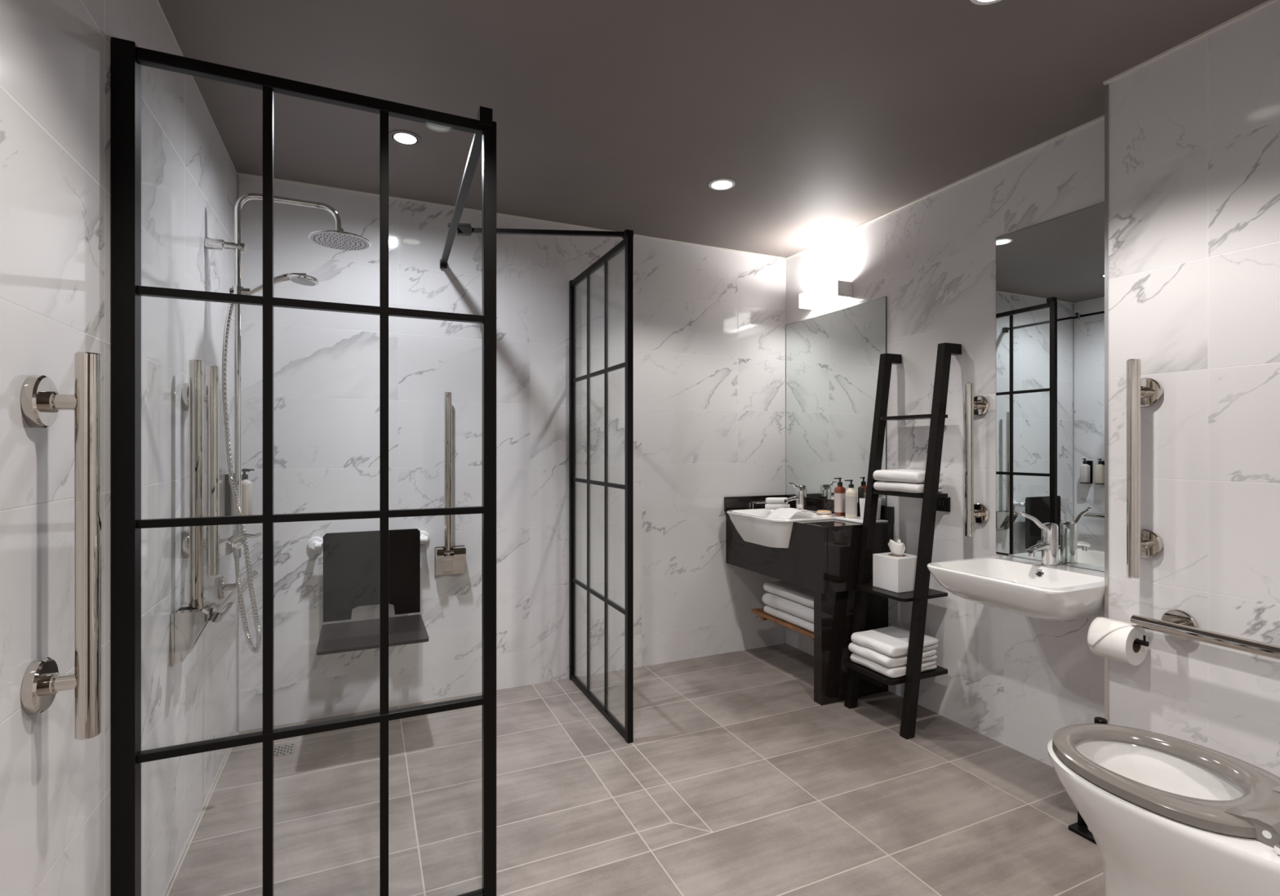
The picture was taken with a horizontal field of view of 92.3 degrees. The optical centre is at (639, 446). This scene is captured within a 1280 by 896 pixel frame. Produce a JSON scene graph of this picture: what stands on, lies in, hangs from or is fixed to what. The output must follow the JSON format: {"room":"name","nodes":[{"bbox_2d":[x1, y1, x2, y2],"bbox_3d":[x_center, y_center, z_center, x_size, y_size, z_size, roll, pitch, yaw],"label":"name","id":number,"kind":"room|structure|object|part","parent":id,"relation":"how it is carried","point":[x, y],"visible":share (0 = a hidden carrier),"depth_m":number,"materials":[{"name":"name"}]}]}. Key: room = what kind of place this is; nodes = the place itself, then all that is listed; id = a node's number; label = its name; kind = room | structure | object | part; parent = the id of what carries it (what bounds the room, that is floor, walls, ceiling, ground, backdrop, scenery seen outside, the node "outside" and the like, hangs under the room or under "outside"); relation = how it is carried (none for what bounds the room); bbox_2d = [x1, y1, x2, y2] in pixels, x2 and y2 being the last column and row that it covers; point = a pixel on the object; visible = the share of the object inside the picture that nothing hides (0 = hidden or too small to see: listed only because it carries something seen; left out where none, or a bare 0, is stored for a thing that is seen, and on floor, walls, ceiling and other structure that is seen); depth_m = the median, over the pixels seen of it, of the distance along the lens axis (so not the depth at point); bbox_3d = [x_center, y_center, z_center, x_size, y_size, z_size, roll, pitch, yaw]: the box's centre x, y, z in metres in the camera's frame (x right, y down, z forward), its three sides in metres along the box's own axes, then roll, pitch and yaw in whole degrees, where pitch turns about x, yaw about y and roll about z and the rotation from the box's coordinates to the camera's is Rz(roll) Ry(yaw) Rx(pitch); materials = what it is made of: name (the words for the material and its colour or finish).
{"room":"accessible bathroom","nodes":[
{"label":"accessible bathroom","id":0,"kind":"room"},
{"bbox_2d":[0,0,236,895],"bbox_3d":[-0.892,0.021,0.698,0.120,2.277,3.906,0,0,-24],"label":"wall","id":1,"kind":"structure","parent":0,"point":[55,55],"depth_m":1.13,"materials":[{"name":"stone"}]},
{"bbox_2d":[21,351,101,739],"bbox_3d":[-0.904,0.155,0.971,0.082,0.611,0.082,0,0,-24],"label":"grab rail","id":2,"kind":"object","parent":1,"relation":"attached to","point":[41,401],"visible":1,"depth_m":0.97,"materials":[{"name":"silver metal"}]},
{"bbox_3d":[-0.905,-0.071,0.971,0.048,0.033,0.033,0,0,-24],"label":"arm","id":3,"kind":"part","parent":2,"relation":"part of","materials":[{"name":"silver metal"}]},
{"bbox_3d":[-0.905,0.371,0.971,0.048,0.033,0.033,0,0,-24],"label":"arm","id":4,"kind":"part","parent":2,"relation":"part of","materials":[{"name":"silver metal"}]},
{"bbox_2d":[170,359,216,666],"bbox_3d":[-1.237,0.172,1.707,0.079,0.823,0.130,0,0,-24],"label":"rail","id":5,"kind":"object","parent":1,"relation":"attached to","point":[188,621],"visible":1,"depth_m":1.69,"materials":[{"name":"silver metal"}]},
{"bbox_3d":[-1.270,0.512,1.692,0.007,0.141,0.130,0,0,-24],"label":"wall plate","id":6,"kind":"part","parent":5,"relation":"part of","materials":[{"name":"silver metal"}]},
{"bbox_2d":[181,365,218,575],"bbox_3d":[-1.272,0.069,1.785,0.082,0.610,0.082,0,0,-24],"label":"grab rail","id":7,"kind":"object","parent":1,"relation":"attached to","point":[211,397],"visible":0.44,"depth_m":1.78,"materials":[{"name":"silver metal"}]},
{"bbox_3d":[-1.272,-0.144,1.785,0.048,0.033,0.033,0,0,-24],"label":"arm","id":8,"kind":"part","parent":7,"relation":"part of","materials":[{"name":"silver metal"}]},
{"bbox_3d":[-1.272,0.279,1.785,0.048,0.033,0.033,0,0,-24],"label":"arm","id":9,"kind":"part","parent":7,"relation":"part of","materials":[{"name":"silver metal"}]},
{"bbox_2d":[225,474,230,515],"bbox_3d":[-1.524,0.188,2.320,0.062,0.172,0.066,0,0,-24],"label":"holder","id":10,"kind":"object","parent":1,"relation":"attached to","point":[227,477],"visible":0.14,"depth_m":2.28,"materials":[{"name":"silver metal"}]},
{"bbox_2d":[230,469,249,515],"bbox_3d":[-1.512,0.175,2.326,0.061,0.182,0.053,0,0,-24],"label":"soap bottle","id":11,"kind":"object","parent":10,"relation":"in","point":[244,485],"visible":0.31,"depth_m":2.31,"materials":[{"name":"beige plastic"}]},
{"bbox_2d":[203,569,257,622],"bbox_3d":[-1.421,0.505,2.121,0.086,0.082,0.685,0,0,-24],"label":"grab rail","id":12,"kind":"object","parent":1,"relation":"attached to","point":[225,606],"visible":0.6,"depth_m":2.10,"materials":[{"name":"silver metal"}]},
{"bbox_3d":[-1.468,0.505,2.223,0.052,0.025,0.025,0,0,-24],"label":"arm","id":13,"kind":"part","parent":12,"relation":"part of","materials":[{"name":"silver metal"}]},
{"bbox_2d":[203,192,370,653],"bbox_3d":[-1.191,-0.084,2.106,0.493,1.529,0.218,0,0,-24],"label":"shower column","id":14,"kind":"structure","parent":1,"relation":"attached to","point":[338,238],"depth_m":2.02,"materials":[{"name":"silver metal"}]},
{"bbox_3d":[-1.316,0.320,1.955,0.046,0.046,0.042,0,0,-24],"label":"temperature knob","id":15,"kind":"part","parent":14,"relation":"part of","materials":[{"name":"silver metal"}]},
{"bbox_3d":[-1.270,0.291,1.983,0.087,0.028,0.015,0,0,-24],"label":"lever","id":16,"kind":"part","parent":14,"relation":"part of","materials":[{"name":"silver metal"}]},
{"bbox_2d":[111,36,496,895],"bbox_3d":[-0.726,0.164,1.422,0.777,1.992,0.042,0,0,-24],"label":"screen","id":17,"kind":"object","parent":1,"relation":"attached to","point":[127,59],"visible":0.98,"depth_m":1.36,"materials":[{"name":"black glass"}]},
{"bbox_3d":[-1.062,0.164,1.270,0.039,1.992,0.042,0,0,-24],"label":"wall post","id":18,"kind":"part","parent":17,"relation":"part of","materials":[{"name":"black metal"}]},
{"bbox_3d":[-0.723,-0.815,1.425,0.706,0.026,0.024,0,0,-24],"label":"rail","id":19,"kind":"part","parent":17,"relation":"part of","materials":[{"name":"black metal"}]},
{"bbox_2d":[440,106,492,268],"bbox_3d":[-0.649,-0.838,2.193,0.034,0.045,1.381,0,0,-22],"label":"support bar","id":20,"kind":"object","parent":17,"relation":"attached to","point":[484,115],"visible":0.91,"depth_m":1.94,"materials":[{"name":"black metal"}]},
{"bbox_3d":[-0.723,1.145,1.425,0.706,0.023,0.024,0,0,-24],"label":"rail","id":21,"kind":"part","parent":17,"relation":"part of","materials":[{"name":"black metal"}]},
{"bbox_3d":[-0.387,0.164,1.577,0.032,1.992,0.030,0,0,-24],"label":"post","id":22,"kind":"part","parent":17,"relation":"part of","materials":[{"name":"black metal"}]},
{"bbox_3d":[-1.568,0.188,2.417,0.062,0.172,0.066,0,0,-24],"label":"holder","id":23,"kind":"object","parent":1,"relation":"attached to","visible":0},
{"bbox_2d":[241,468,254,515],"bbox_3d":[-1.556,0.175,2.423,0.061,0.182,0.053,0,0,-24],"label":"soap bottle","id":24,"kind":"object","parent":23,"relation":"in","point":[245,475],"visible":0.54,"depth_m":2.41,"materials":[{"name":"grey plastic"}]},
{"bbox_2d":[238,174,786,731],"bbox_3d":[-0.414,0.021,3.122,2.987,2.277,0.120,0,0,-24],"label":"wall","id":25,"kind":"structure","parent":0,"point":[709,323],"depth_m":2.96,"materials":[{"name":"stone"}]},
{"bbox_2d":[236,173,238,732],"bbox_3d":[-1.637,0.025,2.501,0.005,2.271,0.005,0,0,-24],"label":"trim","id":26,"kind":"structure","parent":25,"relation":"attached to","point":[237,174],"depth_m":2.50,"materials":[{"name":"white metal"}]},
{"bbox_2d":[307,528,429,654],"bbox_3d":[-1.087,0.565,2.488,0.489,0.414,0.482,0,0,-24],"label":"chair","id":27,"kind":"object","parent":25,"relation":"attached to","point":[351,559],"visible":1,"depth_m":2.59,"materials":[{"name":"black plastic"}]},
{"bbox_3d":[-1.153,0.412,2.654,0.442,0.029,0.029,0,0,-24],"label":"support rail","id":28,"kind":"part","parent":27,"relation":"part of","materials":[{"name":"white plastic"}]},
{"bbox_3d":[-1.142,0.541,2.628,0.380,0.367,0.014,0,0,-24],"label":"backrest","id":29,"kind":"part","parent":27,"relation":"part of","materials":[{"name":"black plastic"}]},
{"bbox_3d":[-1.059,0.738,2.443,0.384,0.012,0.376,0,0,-24],"label":"seat","id":30,"kind":"part","parent":27,"relation":"part of","materials":[{"name":"grey plastic"}]},
{"bbox_2d":[434,391,466,575],"bbox_3d":[-0.866,0.169,2.808,0.134,0.838,0.079,0,0,-24],"label":"rail","id":31,"kind":"object","parent":25,"relation":"attached to","point":[449,558],"visible":1,"depth_m":2.79,"materials":[{"name":"silver metal"}]},
{"bbox_3d":[-0.881,0.523,2.841,0.134,0.130,0.007,0,0,-24],"label":"wall plate","id":32,"kind":"part","parent":31,"relation":"part of","materials":[{"name":"silver metal"}]},
{"bbox_2d":[236,172,785,258],"bbox_3d":[-0.392,-1.114,3.063,2.738,0.006,0.007,0,0,-24],"label":"trim","id":33,"kind":"structure","parent":25,"relation":"attached to","point":[238,173],"depth_m":2.93,"materials":[{"name":"beige"}]},
{"bbox_2d":[164,643,1104,895],"bbox_3d":[0.414,1.220,1.288,2.987,0.120,4.146,0,0,-24],"label":"floor","id":34,"kind":"structure","parent":0,"point":[732,780],"depth_m":2.02,"materials":[{"name":"tile"}]},
{"bbox_2d":[273,742,295,757],"bbox_3d":[-1.367,1.158,2.342,0.085,0.004,0.085,0,0,-24],"label":"floor drain","id":35,"kind":"object","parent":34,"relation":"on","point":[286,749],"visible":0.87,"depth_m":2.34,"materials":[{"name":"silver metal"}]},
{"bbox_2d":[568,234,633,742],"bbox_3d":[-0.190,0.164,2.748,0.028,1.992,0.745,0,0,-24],"label":"screen","id":36,"kind":"object","parent":34,"relation":"on","point":[627,243],"visible":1,"depth_m":2.64,"materials":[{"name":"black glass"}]},
{"bbox_2d":[447,222,633,238],"bbox_3d":[-0.385,-0.843,2.398,0.721,0.038,0.048,0,0,-5],"label":"support bar","id":37,"kind":"object","parent":36,"relation":"attached to","point":[464,228],"visible":0.9,"depth_m":2.40,"materials":[{"name":"black metal"}]},
{"bbox_3d":[-0.338,0.164,3.075,0.028,1.992,0.027,0,0,-24],"label":"wall post","id":38,"kind":"part","parent":36,"relation":"part of","materials":[{"name":"black metal"}]},
{"bbox_3d":[-0.191,-0.815,2.749,0.022,0.026,0.688,0,0,-24],"label":"rail","id":39,"kind":"part","parent":36,"relation":"part of","materials":[{"name":"black metal"}]},
{"bbox_3d":[-0.191,1.145,2.749,0.022,0.023,0.688,0,0,-24],"label":"rail","id":40,"kind":"part","parent":36,"relation":"part of","materials":[{"name":"black metal"}]},
{"bbox_3d":[-0.043,0.164,2.422,0.024,1.992,0.030,0,0,-24],"label":"post","id":41,"kind":"part","parent":36,"relation":"part of","materials":[{"name":"black metal"}]},
{"bbox_2d":[724,494,893,705],"bbox_3d":[0.835,0.720,3.174,0.427,0.880,0.811,0,0,-24],"label":"vanity unit","id":42,"kind":"object","parent":34,"relation":"on","point":[822,557],"visible":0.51,"depth_m":2.81,"materials":[{"name":"laminate"}]},
{"bbox_2d":[751,607,813,641],"bbox_3d":[0.882,0.900,3.157,0.355,0.040,0.560,0,0,-24],"label":"slatted shelf","id":43,"kind":"object","parent":42,"relation":"attached to","point":[760,611],"visible":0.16,"depth_m":3.11,"materials":[{"name":"brown wood"}]},
{"bbox_2d":[764,604,813,631],"bbox_3d":[0.859,0.856,3.119,0.277,0.046,0.441,0,0,-24],"label":"folded towel","id":44,"kind":"object","parent":43,"relation":"on","point":[809,625],"visible":0.27,"depth_m":3.06,"materials":[{"name":"white fabric"}]},
{"bbox_2d":[762,591,813,622],"bbox_3d":[0.858,0.800,3.119,0.288,0.065,0.450,0,0,-25],"label":"folded towel","id":45,"kind":"object","parent":44,"relation":"on","point":[778,602],"visible":0.3,"depth_m":3.05,"materials":[{"name":"white fabric"}]},
{"bbox_2d":[763,580,813,608],"bbox_3d":[0.861,0.739,3.126,0.280,0.052,0.451,0,0,-24],"label":"folded towel","id":46,"kind":"object","parent":45,"relation":"on","point":[793,592],"visible":0.51,"depth_m":3.08,"materials":[{"name":"white fabric"}]},
{"bbox_2d":[793,519,890,528],"bbox_3d":[0.834,0.358,3.163,0.396,0.008,0.792,0,0,-24],"label":"countertop","id":47,"kind":"structure","parent":42,"relation":"on","point":[827,523],"depth_m":2.83,"materials":[{"name":"laminate"}]},
{"bbox_2d":[749,500,766,508],"bbox_3d":[0.714,0.332,3.487,0.175,0.044,0.085,0,0,-24],"label":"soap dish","id":48,"kind":"object","parent":47,"relation":"on","point":[762,501],"visible":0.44,"depth_m":3.48,"materials":[{"name":"silver metal"}]},
{"bbox_2d":[726,507,845,547],"bbox_3d":[0.752,0.416,3.209,0.456,0.143,0.516,0,0,-24],"label":"basin","id":49,"kind":"object","parent":47,"relation":"in","point":[753,526],"visible":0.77,"depth_m":3.05,"materials":[{"name":"white ceramic"}]},
{"bbox_2d":[764,502,790,509],"bbox_3d":[0.758,0.327,3.387,0.140,0.034,0.034,0,0,-3],"label":"rolled facecloth","id":50,"kind":"object","parent":49,"relation":"on","point":[772,505],"visible":0.8,"depth_m":3.37,"materials":[{"name":"white fabric"}]},
{"bbox_2d":[765,497,786,502],"bbox_3d":[0.756,0.293,3.387,0.129,0.033,0.033,0,0,-2],"label":"rolled facecloth","id":51,"kind":"object","parent":50,"relation":"on","point":[768,500],"visible":0.84,"depth_m":3.37,"materials":[{"name":"white fabric"}]},
{"bbox_2d":[765,507,813,519],"bbox_3d":[0.774,0.366,3.229,0.205,0.084,0.182,0,0,-24],"label":"face flannel","id":52,"kind":"object","parent":49,"relation":"in","point":[780,513],"visible":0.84,"depth_m":3.21,"materials":[{"name":"white fabric"}]},
{"bbox_2d":[816,510,831,514],"bbox_3d":[0.952,0.337,3.178,0.075,0.016,0.075,0,0,-24],"label":"soap","id":53,"kind":"object","parent":49,"relation":"on","point":[821,512],"visible":1,"depth_m":3.15,"materials":[{"name":"beige"}]},
{"bbox_2d":[833,477,845,515],"bbox_3d":[1.008,0.249,3.107,0.046,0.191,0.056,0,0,-24],"label":"pump bottle","id":54,"kind":"object","parent":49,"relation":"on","point":[839,491],"visible":0.96,"depth_m":3.08,"materials":[{"name":"brown plastic"}]},
{"bbox_2d":[783,482,807,510],"bbox_3d":[0.849,0.269,3.351,0.141,0.152,0.066,0,0,-24],"label":"tap","id":55,"kind":"object","parent":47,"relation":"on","point":[800,497],"visible":0.92,"depth_m":3.34,"materials":[{"name":"silver metal"}]},
{"bbox_3d":[0.830,0.287,3.342,0.098,0.048,0.030,0,0,-24],"label":"spout","id":56,"kind":"part","parent":55,"relation":"part of","materials":[{"name":"silver metal"}]},
{"bbox_3d":[0.837,0.210,3.349,0.076,0.036,0.019,0,0,-19],"label":"lever","id":57,"kind":"part","parent":55,"relation":"part of","materials":[{"name":"silver metal"}]},
{"bbox_2d":[835,516,888,523],"bbox_3d":[1.062,0.350,2.945,0.152,0.008,0.185,0,0,-24],"label":"tray","id":58,"kind":"object","parent":47,"relation":"on","point":[858,519],"visible":0.74,"depth_m":2.92,"materials":[{"name":"white ceramic"}]},
{"bbox_2d":[844,479,857,517],"bbox_3d":[1.035,0.252,3.010,0.056,0.186,0.056,0,0,-1],"label":"pump bottle","id":59,"kind":"object","parent":58,"relation":"on","point":[851,497],"visible":1,"depth_m":2.99,"materials":[{"name":"beige plastic"}]},
{"bbox_2d":[859,497,881,519],"bbox_3d":[1.102,0.296,2.938,0.076,0.098,0.076,0,0,-24],"label":"tumbler","id":60,"kind":"object","parent":58,"relation":"on","point":[862,500],"visible":0.44,"depth_m":2.92,"materials":[{"name":"white plastic"}]},
{"bbox_3d":[0.988,0.906,2.864,0.403,0.508,0.052,0,0,-24],"label":"leg panel","id":61,"kind":"part","parent":42,"relation":"part of","materials":[{"name":"laminate"}]},
{"bbox_3d":[1.011,0.506,2.823,0.394,0.288,0.018,0,0,-24],"label":"panel","id":62,"kind":"part","parent":42,"relation":"part of","materials":[{"name":"laminate"}]},
{"bbox_2d":[842,342,961,739],"bbox_3d":[1.105,0.365,2.649,0.364,1.590,0.348,0,0,-24],"label":"ladder shelf","id":63,"kind":"object","parent":34,"relation":"on","point":[922,592],"visible":0.9,"depth_m":2.53,"materials":[{"name":"black wood"}]},
{"bbox_3d":[1.064,0.365,2.803,0.312,1.590,0.035,0,0,-24],"label":"rail","id":64,"kind":"part","parent":63,"relation":"part of","materials":[{"name":"black wood"}]},
{"bbox_2d":[850,653,936,677],"bbox_3d":[1.083,0.912,2.628,0.279,0.042,0.236,0,0,-25],"label":"folded towel","id":65,"kind":"object","parent":63,"relation":"on","point":[898,671],"visible":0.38,"depth_m":2.54,"materials":[{"name":"white fabric"}]},
{"bbox_2d":[848,641,937,667],"bbox_3d":[1.079,0.870,2.628,0.290,0.043,0.243,0,0,-23],"label":"folded towel","id":66,"kind":"object","parent":65,"relation":"on","point":[882,659],"visible":0.45,"depth_m":2.54,"materials":[{"name":"white fabric"}]},
{"bbox_2d":[850,625,937,657],"bbox_3d":[1.086,0.827,2.629,0.286,0.043,0.244,0,0,-26],"label":"folded towel","id":67,"kind":"object","parent":66,"relation":"on","point":[891,641],"visible":0.88,"depth_m":2.58,"materials":[{"name":"white fabric"}]},
{"bbox_2d":[872,538,917,592],"bbox_3d":[1.118,0.507,2.671,0.140,0.210,0.140,0,0,-24],"label":"tissue box","id":68,"kind":"object","parent":63,"relation":"on","point":[895,571],"visible":0.99,"depth_m":2.62,"materials":[{"name":"white plastic"}]},
{"bbox_3d":[1.089,0.944,2.642,0.328,0.018,0.276,0,0,-24],"label":"shelf","id":69,"kind":"part","parent":63,"relation":"part of","materials":[{"name":"black wood"}]},
{"bbox_3d":[1.123,0.620,2.657,0.253,0.014,0.276,0,0,-24],"label":"shelf","id":70,"kind":"part","parent":63,"relation":"part of","materials":[{"name":"black wood"}]},
{"bbox_2d":[873,480,943,493],"bbox_3d":[1.168,0.171,2.677,0.170,0.045,0.253,0,0,-24],"label":"folded towel","id":71,"kind":"object","parent":63,"relation":"on","point":[891,486],"visible":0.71,"depth_m":2.61,"materials":[{"name":"white fabric"}]},
{"bbox_2d":[872,469,943,482],"bbox_3d":[1.163,0.124,2.675,0.171,0.050,0.253,0,0,-24],"label":"folded towel","id":72,"kind":"object","parent":71,"relation":"on","point":[897,475],"visible":0.88,"depth_m":2.61,"materials":[{"name":"white fabric"}]},
{"bbox_3d":[1.169,0.203,2.678,0.151,0.015,0.276,0,0,-24],"label":"shelf","id":73,"kind":"part","parent":63,"relation":"part of","materials":[{"name":"black wood"}]},
{"bbox_3d":[1.189,-0.130,2.687,0.108,0.014,0.276,0,0,-24],"label":"shelf","id":74,"kind":"part","parent":63,"relation":"part of","materials":[{"name":"black wood"}]},
{"bbox_3d":[1.193,0.365,2.517,0.312,1.590,0.035,0,0,-24],"label":"rail","id":75,"kind":"part","parent":63,"relation":"part of","materials":[{"name":"black wood"}]},
{"bbox_2d":[1068,716,1107,844],"bbox_3d":[1.366,0.985,1.837,0.099,0.350,0.105,0,0,-24],"label":"toilet brush","id":76,"kind":"object","parent":34,"relation":"on","point":[1081,828],"visible":0.23,"depth_m":1.84,"materials":[{"name":"black plastic"}]},
{"bbox_3d":[1.366,1.154,1.837,0.099,0.012,0.105,0,0,-24],"label":"plate","id":77,"kind":"part","parent":76,"relation":"part of","materials":[{"name":"black metal"}]},
{"bbox_2d":[1047,723,1279,895],"bbox_3d":[1.216,0.917,1.158,0.377,0.486,0.826,0,0,-24],"label":"toilet","id":78,"kind":"object","parent":34,"relation":"on","point":[1165,815],"visible":1,"depth_m":1.25,"materials":[{"name":"white ceramic"}]},
{"bbox_3d":[1.139,0.699,1.330,0.372,0.025,0.424,0,0,-24],"label":"seat","id":79,"kind":"part","parent":78,"relation":"part of","materials":[{"name":"grey plastic"}]},
{"bbox_3d":[1.129,0.694,1.132,0.036,0.039,0.086,0,0,-24],"label":"hinge arm","id":80,"kind":"part","parent":78,"relation":"part of","materials":[{"name":"grey plastic"}]},
{"bbox_3d":[1.293,0.694,1.206,0.036,0.039,0.086,0,0,-24],"label":"hinge arm","id":81,"kind":"part","parent":78,"relation":"part of","materials":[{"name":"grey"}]},
{"bbox_3d":[1.233,0.701,1.121,0.260,0.018,0.018,0,0,-24],"label":"hinge rod","id":82,"kind":"part","parent":78,"relation":"part of","materials":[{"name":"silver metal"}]},
{"bbox_2d":[158,0,1267,257],"bbox_3d":[0.414,-1.177,1.288,2.987,0.120,4.146,0,0,-24],"label":"ceiling","id":83,"kind":"structure","parent":0,"point":[826,118],"depth_m":1.92,"materials":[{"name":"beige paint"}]},
{"bbox_2d":[388,129,422,146],"bbox_3d":[-0.848,-1.115,2.219,0.112,0.005,0.112,0,0,-24],"label":"recessed light","id":84,"kind":"object","parent":83,"relation":"in","point":[402,137],"visible":1,"depth_m":2.21,"materials":[{"name":"white paint"}]},
{"bbox_2d":[708,177,735,190],"bbox_3d":[0.347,-1.115,2.609,0.112,0.005,0.112,0,0,-24],"label":"recessed light","id":85,"kind":"object","parent":83,"relation":"in","point":[722,184],"visible":1,"depth_m":2.60,"materials":[{"name":"white plastic"}]},
{"bbox_2d":[970,0,1000,4],"bbox_3d":[0.863,-1.115,1.492,0.112,0.005,0.112,0,0,-24],"label":"recessed light","id":86,"kind":"object","parent":83,"relation":"in","point":[975,2],"visible":1,"depth_m":1.54,"materials":[{"name":"white plastic"}]},
{"bbox_2d":[786,118,1104,767],"bbox_3d":[1.721,0.021,1.877,0.120,2.277,3.906,0,0,-24],"label":"wall","id":87,"kind":"structure","parent":0,"point":[1013,679],"depth_m":2.56,"materials":[{"name":"stone"}]},
{"bbox_2d":[798,280,852,309],"bbox_3d":[0.979,-0.804,3.263,0.092,0.078,0.318,0,0,-24],"label":"wall lamp","id":88,"kind":"object","parent":87,"relation":"attached to","point":[838,290],"visible":1,"depth_m":3.20,"materials":[{"name":"white plastic"}]},
{"bbox_2d":[799,280,837,307],"bbox_3d":[0.940,-0.804,3.245,0.006,0.076,0.302,0,0,-24],"label":"diffuser","id":89,"kind":"object","parent":88,"relation":"attached to","point":[828,291],"depth_m":3.24,"materials":[{"name":"white glass"}]},
{"bbox_3d":[0.977,-0.768,3.262,0.072,0.004,0.300,0,0,-24],"label":"glass","id":90,"kind":"part","parent":88,"relation":"part of","materials":[{"name":"white glass"}]},
{"bbox_2d":[786,296,886,505],"bbox_3d":[1.019,-0.220,3.278,0.005,1.000,0.759,0,0,-24],"label":"wall mirror","id":91,"kind":"object","parent":87,"relation":"attached to","point":[833,358],"visible":0.93,"depth_m":3.26,"materials":[{"name":"white mirror"}]},
{"bbox_2d":[936,496,950,511],"bbox_3d":[1.300,0.244,2.651,0.010,0.064,0.087,0,0,-24],"label":"socket","id":92,"kind":"object","parent":87,"relation":"attached to","point":[943,503],"visible":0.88,"depth_m":2.63,"materials":[{"name":"grey plastic"}]},
{"bbox_2d":[784,115,1104,259],"bbox_3d":[1.236,-1.113,2.795,0.009,0.008,1.834,0,0,-24],"label":"trim","id":93,"kind":"structure","parent":87,"relation":"attached to","point":[1102,117],"depth_m":2.54,"materials":[{"name":"beige"}]},
{"bbox_2d":[964,382,989,536],"bbox_3d":[1.342,0.050,2.471,0.082,0.614,0.082,0,0,-24],"label":"grab rail","id":94,"kind":"object","parent":87,"relation":"attached to","point":[979,405],"visible":1,"depth_m":2.45,"materials":[{"name":"silver metal"}]},
{"bbox_3d":[1.343,-0.168,2.471,0.048,0.033,0.033,0,0,-24],"label":"arm","id":95,"kind":"part","parent":94,"relation":"part of","materials":[{"name":"silver metal"}]},
{"bbox_3d":[1.343,0.268,2.471,0.048,0.033,0.033,0,0,-24],"label":"arm","id":96,"kind":"part","parent":94,"relation":"part of","materials":[{"name":"silver metal"}]},
{"bbox_2d":[927,555,1105,622],"bbox_3d":[1.312,0.484,2.087,0.449,0.128,0.475,0,0,-24],"label":"basin","id":97,"kind":"object","parent":87,"relation":"attached to","point":[1016,584],"visible":0.91,"depth_m":2.02,"materials":[{"name":"white ceramic"}]},
{"bbox_2d":[1019,511,1059,566],"bbox_3d":[1.402,0.321,2.155,0.172,0.196,0.057,0,0,-24],"label":"tap","id":98,"kind":"object","parent":97,"relation":"on","point":[1049,545],"visible":1,"depth_m":2.16,"materials":[{"name":"silver metal"}]},
{"bbox_3d":[1.382,0.258,2.152,0.135,0.070,0.019,0,0,-20],"label":"lever","id":99,"kind":"part","parent":98,"relation":"part of","materials":[{"name":"silver metal"}]},
{"bbox_3d":[1.400,0.357,2.155,0.098,0.048,0.030,0,0,-24],"label":"spout","id":100,"kind":"part","parent":98,"relation":"part of","materials":[{"name":"silver metal"}]},
{"bbox_2d":[995,201,1104,571],"bbox_3d":[1.509,-0.203,2.192,0.005,1.244,0.506,0,0,-24],"label":"wall mirror","id":101,"kind":"object","parent":87,"relation":"attached to","point":[1050,274],"visible":0.64,"depth_m":2.23,"materials":[{"name":"white mirror"}]},
{"bbox_2d":[1106,0,1279,777],"bbox_3d":[1.948,0.021,0.974,0.210,2.277,2.072,0,0,-24],"label":"wall","id":102,"kind":"structure","parent":0,"point":[1194,129],"depth_m":1.66,"materials":[{"name":"stone"}]},
{"bbox_2d":[1104,84,1108,724],"bbox_3d":[1.430,0.028,1.877,0.015,2.265,0.010,0,0,-24],"label":"trim","id":103,"kind":"structure","parent":102,"relation":"attached to","point":[1106,86],"depth_m":1.87,"materials":[{"name":"white metal"}]},
{"bbox_2d":[1133,635,1149,646],"bbox_3d":[1.419,0.551,1.795,0.075,0.048,0.141,0,0,-24],"label":"paper holder","id":104,"kind":"object","parent":102,"relation":"attached to","point":[1144,642],"visible":0.15,"depth_m":1.73,"materials":[{"name":"silver metal"}]},
{"bbox_2d":[1087,616,1148,665],"bbox_3d":[1.388,0.562,1.787,0.117,0.114,0.099,0,0,-24],"label":"toilet roll","id":105,"kind":"object","parent":104,"relation":"on","point":[1113,639],"visible":0.98,"depth_m":1.75,"materials":[{"name":"white paper"}]},
{"bbox_2d":[1126,358,1163,577],"bbox_3d":[1.431,0.060,1.763,0.082,0.621,0.082,0,0,-24],"label":"grab rail","id":106,"kind":"object","parent":102,"relation":"attached to","point":[1144,543],"visible":1,"depth_m":1.74,"materials":[{"name":"silver metal"}]},
{"bbox_3d":[1.432,-0.159,1.763,0.048,0.033,0.033,0,0,-24],"label":"arm","id":107,"kind":"part","parent":106,"relation":"part of","materials":[{"name":"silver metal"}]},
{"bbox_3d":[1.432,0.278,1.763,0.048,0.033,0.033,0,0,-24],"label":"arm","id":108,"kind":"part","parent":106,"relation":"part of","materials":[{"name":"silver metal"}]},
{"bbox_2d":[1102,0,1276,84],"bbox_3d":[1.714,-1.113,1.470,0.207,0.007,0.990,0,0,-24],"label":"trim","id":109,"kind":"structure","parent":102,"relation":"attached to","point":[1268,2],"depth_m":1.68,"materials":[{"name":"beige"}]},
{"bbox_2d":[1130,608,1279,659],"bbox_3d":[1.554,0.492,1.484,0.088,0.082,0.606,0,0,-24],"label":"grab rail","id":110,"kind":"object","parent":102,"relation":"attached to","point":[1180,624],"visible":1,"depth_m":1.62,"materials":[{"name":"silver metal"}]},
{"bbox_3d":[1.462,0.492,1.688,0.054,0.025,0.025,0,0,-24],"label":"arm","id":111,"kind":"part","parent":110,"relation":"part of","materials":[{"name":"silver metal"}]}
]}

